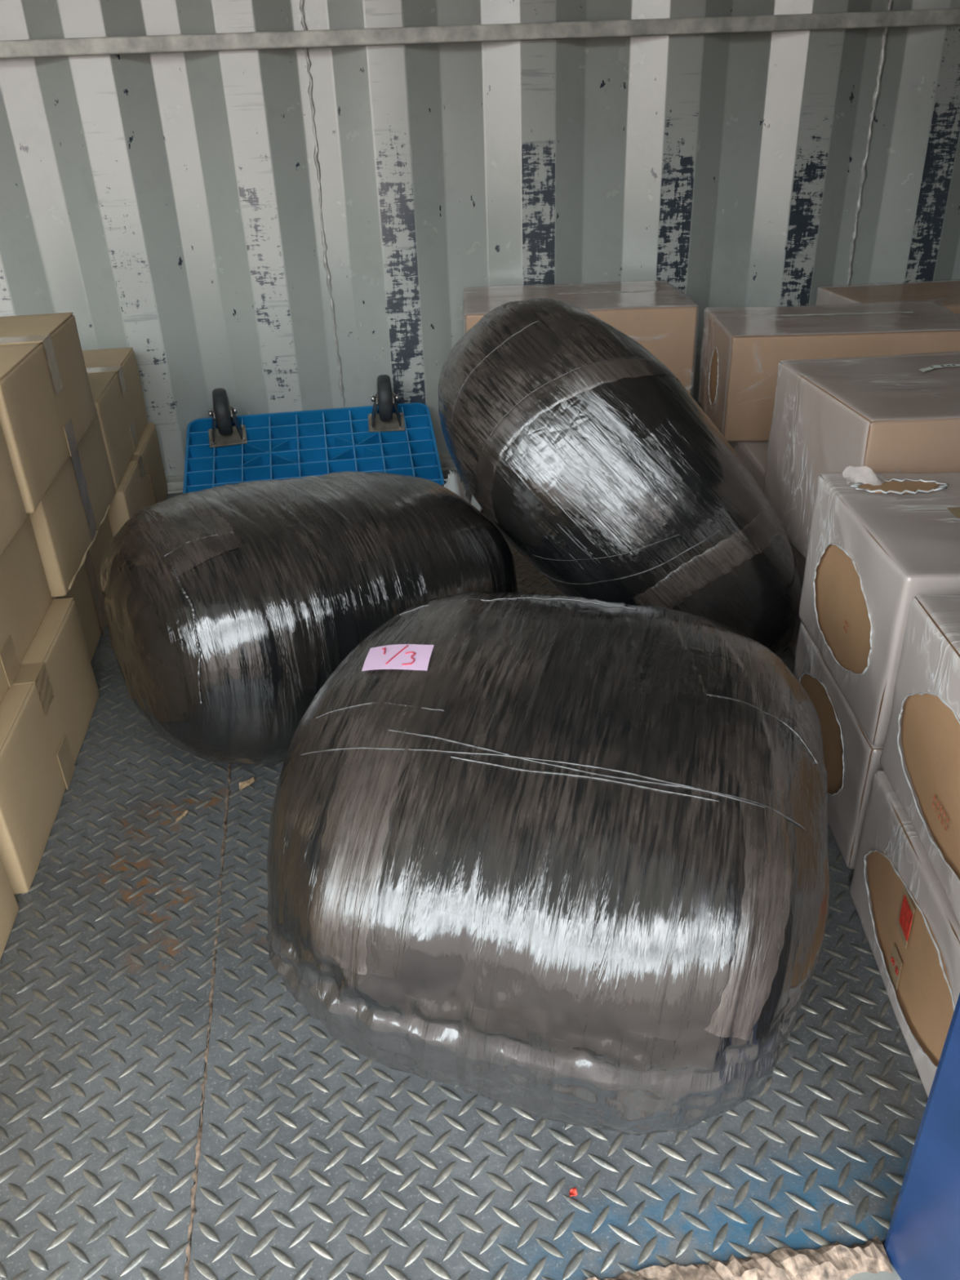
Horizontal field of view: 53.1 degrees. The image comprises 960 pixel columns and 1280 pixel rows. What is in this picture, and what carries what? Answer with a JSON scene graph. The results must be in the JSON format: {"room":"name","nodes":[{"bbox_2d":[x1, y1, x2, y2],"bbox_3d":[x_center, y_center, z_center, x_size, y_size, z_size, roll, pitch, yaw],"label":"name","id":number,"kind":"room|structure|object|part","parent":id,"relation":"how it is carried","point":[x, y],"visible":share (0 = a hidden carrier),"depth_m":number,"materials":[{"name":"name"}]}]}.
{"room":"shipping container interior","nodes":[
{"label":"shipping container interior","id":0,"kind":"room"},
{"bbox_2d":[0,470,928,1279],"bbox_3d":[-0.234,0.058,1.535,4.600,0.062,2.040,-6,29,-7],"label":"floor","id":1,"kind":"structure","parent":0,"point":[313,1157],"depth_m":0.82,"materials":[{"name":"metal"}]},
{"bbox_2d":[0,857,18,959],"bbox_3d":[-0.627,0.346,0.808,0.313,0.166,0.447,-6,29,-7],"label":"carton","id":2,"kind":"object","parent":1,"relation":"on","point":[9,908],"visible":1,"depth_m":1.02,"materials":[{"name":"brown cardboard"}]},
{"bbox_2d":[0,597,99,894],"bbox_3d":[-0.696,0.128,1.208,0.314,0.166,0.432,-6,29,-7],"label":"carton","id":3,"kind":"object","parent":1,"relation":"on","point":[46,712],"visible":0.9,"depth_m":1.18,"materials":[{"name":"brown cardboard"}]},
{"bbox_2d":[0,513,52,704],"bbox_3d":[-0.724,-0.009,1.114,0.313,0.166,0.436,-6,29,-7],"label":"carton","id":4,"kind":"object","parent":3,"relation":"on","point":[25,597],"visible":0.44,"depth_m":1.22,"materials":[{"name":"brown cardboard"}]},
{"bbox_2d":[0,423,26,555],"bbox_3d":[-0.681,-0.105,0.944,0.313,0.166,0.438,-6,29,-7],"label":"carton","id":5,"kind":"object","parent":4,"relation":"on","point":[13,514],"visible":1,"depth_m":1.13,"materials":[{"name":"brown cardboard"}]},
{"bbox_2d":[51,513,112,662],"bbox_3d":[-0.782,-0.075,1.583,0.284,0.165,0.422,-6,29,-8],"label":"carton","id":6,"kind":"object","parent":1,"relation":"on","point":[85,590],"visible":0.15,"depth_m":1.58,"materials":[{"name":"brown cardboard"}]},
{"bbox_2d":[29,403,115,597],"bbox_3d":[-0.781,-0.221,1.503,0.314,0.166,0.437,-6,29,-7],"label":"carton","id":7,"kind":"object","parent":6,"relation":"on","point":[67,521],"visible":0.46,"depth_m":1.46,"materials":[{"name":"brown cardboard"}]},
{"bbox_2d":[0,312,96,513],"bbox_3d":[-0.753,-0.323,1.342,0.313,0.166,0.462,-6,29,-8],"label":"carton","id":8,"kind":"object","parent":7,"relation":"on","point":[47,406],"visible":0.98,"depth_m":1.32,"materials":[{"name":"brown cardboard"}]},
{"bbox_3d":[-1.204,0.158,1.357,1.721,0.001,1.849,-6,29,-7],"label":"steel plate","id":9,"kind":"part","parent":1,"relation":"part of","materials":[{"name":"grey metal"}]},
{"bbox_2d":[107,422,168,537],"bbox_3d":[-0.842,-0.293,1.978,0.314,0.166,0.457,-6,29,-7],"label":"carton","id":10,"kind":"object","parent":1,"relation":"on","point":[143,484],"visible":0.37,"depth_m":1.94,"materials":[{"name":"brown cardboard"}]},
{"bbox_2d":[82,346,147,489],"bbox_3d":[-0.860,-0.438,1.901,0.313,0.166,0.457,-6,29,-8],"label":"carton","id":11,"kind":"object","parent":10,"relation":"on","point":[113,375],"visible":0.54,"depth_m":1.89,"materials":[{"name":"brown cardboard"}]},
{"bbox_2d":[175,808,188,822],"bbox_3d":[-0.369,0.217,1.188,0.006,0.005,0.024,17,34,31],"label":"scrap","id":12,"kind":"object","parent":1,"relation":"on","point":[184,813],"visible":1,"depth_m":1.19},
{"bbox_2d":[239,776,256,789],"bbox_3d":[-0.301,0.185,1.240,0.028,0.006,0.014,-26,37,-36],"label":"scrap","id":13,"kind":"object","parent":1,"relation":"on","point":[243,784],"visible":1,"depth_m":1.24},
{"bbox_2d":[99,471,518,764],"bbox_3d":[-0.227,-0.051,1.338,0.541,0.337,0.425,-17,32,-25],"label":"bale","id":14,"kind":"object","parent":1,"relation":"on","point":[228,608],"visible":0.79,"depth_m":1.15},
{"bbox_2d":[182,374,444,493],"bbox_3d":[-0.371,-0.430,2.113,0.550,0.246,0.321,-6,29,-7],"label":"platform dolly","id":15,"kind":"object","parent":1,"relation":"on","point":[386,436],"visible":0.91,"depth_m":2.15,"materials":[{"name":"blue plastic"}]},
{"bbox_2d":[441,466,482,511],"bbox_3d":[-0.038,-0.284,1.966,0.095,0.111,0.120,-12,30,-17],"label":"scrap","id":16,"kind":"object","parent":1,"relation":"on","point":[453,482],"visible":0.2,"depth_m":1.98,"materials":[{"name":"white plastic"}]},
{"bbox_2d":[266,591,829,1136],"bbox_3d":[0.071,0.167,0.917,0.488,0.358,0.554,6,30,14],"label":"bale","id":17,"kind":"object","parent":1,"relation":"on","point":[564,859],"visible":1,"depth_m":0.70,"materials":[{"name":"black plastic"}]},
{"bbox_2d":[568,1186,577,1196],"bbox_3d":[0.073,0.437,0.760,0.008,0.004,0.006,-15,31,-22],"label":"bit","id":18,"kind":"object","parent":1,"relation":"on","point":[573,1192],"visible":1,"depth_m":0.76,"materials":[{"name":"red plastic"}]},
{"bbox_2d":[462,280,698,503],"bbox_3d":[0.202,-0.547,2.116,0.467,0.411,0.334,-2,29,0],"label":"carton","id":19,"kind":"object","parent":1,"relation":"on","point":[657,315],"visible":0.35,"depth_m":1.93,"materials":[{"name":"brown cardboard"}]},
{"bbox_2d":[437,298,802,654],"bbox_3d":[0.206,-0.226,1.419,0.571,0.529,0.414,12,32,24],"label":"bale","id":20,"kind":"object","parent":1,"relation":"on","point":[585,451],"visible":0.88,"depth_m":1.25},
{"bbox_2d":[586,1235,892,1279],"bbox_3d":[-0.730,0.606,0.631,2.093,0.129,0.075,-5,29,-5],"label":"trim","id":21,"kind":"structure","parent":1,"relation":"attached to","point":[834,1261],"depth_m":0.71,"materials":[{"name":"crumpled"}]},
{"bbox_2d":[731,440,768,491],"bbox_3d":[0.687,-0.244,1.739,0.425,0.214,0.255,-2,29,1],"label":"carton","id":22,"kind":"object","parent":1,"relation":"on","point":[753,454],"visible":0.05,"depth_m":1.69,"materials":[{"name":"brown cardboard"}]},
{"bbox_2d":[788,542,805,657],"bbox_3d":[0.691,-0.067,1.452,0.425,0.180,0.305,-1,29,3],"label":"carton","id":23,"kind":"object","parent":1,"relation":"on","point":[800,559],"visible":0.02,"depth_m":1.45,"materials":[{"name":"cardboard"}]},
{"bbox_2d":[763,351,959,559],"bbox_3d":[0.679,-0.249,1.346,0.455,0.242,0.330,-4,29,-3],"label":"carton","id":24,"kind":"object","parent":23,"relation":"on","point":[894,413],"visible":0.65,"depth_m":1.28,"materials":[{"name":"cardboard"}]},
{"bbox_2d":[793,622,884,869],"bbox_3d":[0.631,0.112,1.146,0.447,0.168,0.295,-1,29,3],"label":"carton","id":25,"kind":"object","parent":1,"relation":"on","point":[851,762],"visible":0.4,"depth_m":1.09,"materials":[{"name":"grey cardboard"}]},
{"bbox_2d":[798,466,959,746],"bbox_3d":[0.624,-0.057,1.056,0.446,0.214,0.296,-1,29,2],"label":"carton","id":26,"kind":"object","parent":25,"relation":"on","point":[877,542],"visible":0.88,"depth_m":1.03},
{"bbox_2d":[843,620,848,633],"bbox_3d":[0.406,-0.015,1.064,0.001,0.013,0.012,-1,29,2],"label":"print","id":27,"kind":"object","parent":26,"relation":"attached to","point":[846,623],"depth_m":1.07},
{"bbox_2d":[815,280,959,315],"bbox_3d":[1.035,-0.606,2.206,0.466,0.374,0.305,-5,29,-4],"label":"carton","id":28,"kind":"object","parent":1,"relation":"on","point":[945,294],"visible":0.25,"depth_m":2.14,"materials":[{"name":"brown cardboard"}]},
{"bbox_2d":[848,770,959,1097],"bbox_3d":[0.606,0.277,0.849,0.447,0.168,0.323,0,29,4],"label":"carton","id":29,"kind":"object","parent":1,"relation":"on","point":[911,927],"visible":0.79,"depth_m":0.87,"materials":[{"name":"cardboard"}]},
{"bbox_2d":[890,956,897,975],"bbox_3d":[0.390,0.306,0.903,0.001,0.007,0.019,0,29,4],"label":"print","id":30,"kind":"object","parent":29,"relation":"on","point":[892,961],"depth_m":0.90},
{"bbox_2d":[880,594,959,924],"bbox_3d":[0.606,0.117,0.764,0.446,0.193,0.327,0,29,4],"label":"carton","id":31,"kind":"object","parent":29,"relation":"on","point":[920,758],"visible":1,"depth_m":0.84,"materials":[{"name":"cardboard"}]},
{"bbox_2d":[932,794,948,831],"bbox_3d":[0.390,0.146,0.814,0.001,0.013,0.035,0,29,4],"label":"print","id":32,"kind":"object","parent":31,"relation":"attached to","point":[944,815],"depth_m":0.81},
{"bbox_3d":[0.696,-0.361,1.950,0.425,0.214,0.205,-1,29,2],"label":"carton","id":33,"kind":"object","parent":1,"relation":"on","visible":0},
{"bbox_2d":[697,300,959,440],"bbox_3d":[0.658,-0.509,1.801,0.446,0.191,0.280,-1,29,2],"label":"carton","id":34,"kind":"object","parent":33,"relation":"on","point":[742,348],"visible":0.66,"depth_m":1.70,"materials":[{"name":"brown cardboard"}]},
{"bbox_2d":[0,0,959,476],"bbox_3d":[-0.413,-1.224,1.894,4.600,1.850,0.043,-6,29,-7],"label":"wall","id":35,"kind":"structure","parent":0,"point":[286,229],"depth_m":2.08,"materials":[{"name":"grey metal"}]},
{"bbox_2d":[165,453,457,493],"bbox_3d":[-0.375,-0.400,2.290,4.500,0.022,0.066,-6,29,-7],"label":"trim","id":36,"kind":"structure","parent":35,"relation":"attached to","point":[175,483],"depth_m":2.26,"materials":[{"name":"grey paint"}]},
{"bbox_2d":[0,8,959,58],"bbox_3d":[-0.407,-1.177,1.884,4.500,0.034,0.022,-6,29,-7],"label":"trim","id":37,"kind":"structure","parent":35,"relation":"attached to","point":[722,24],"depth_m":1.92,"materials":[{"name":"grey paint"}]},
{"bbox_3d":[-0.105,-0.295,0.192,4.600,1.850,0.045,-6,29,-7],"label":"wall","id":38,"kind":"structure","parent":0,"visible":0},
{"bbox_2d":[883,993,959,1279],"bbox_3d":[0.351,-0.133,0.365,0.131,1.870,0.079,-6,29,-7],"label":"door","id":39,"kind":"structure","parent":38,"relation":"in","point":[922,1241],"depth_m":0.65,"materials":[{"name":"blue paint"}]}
]}

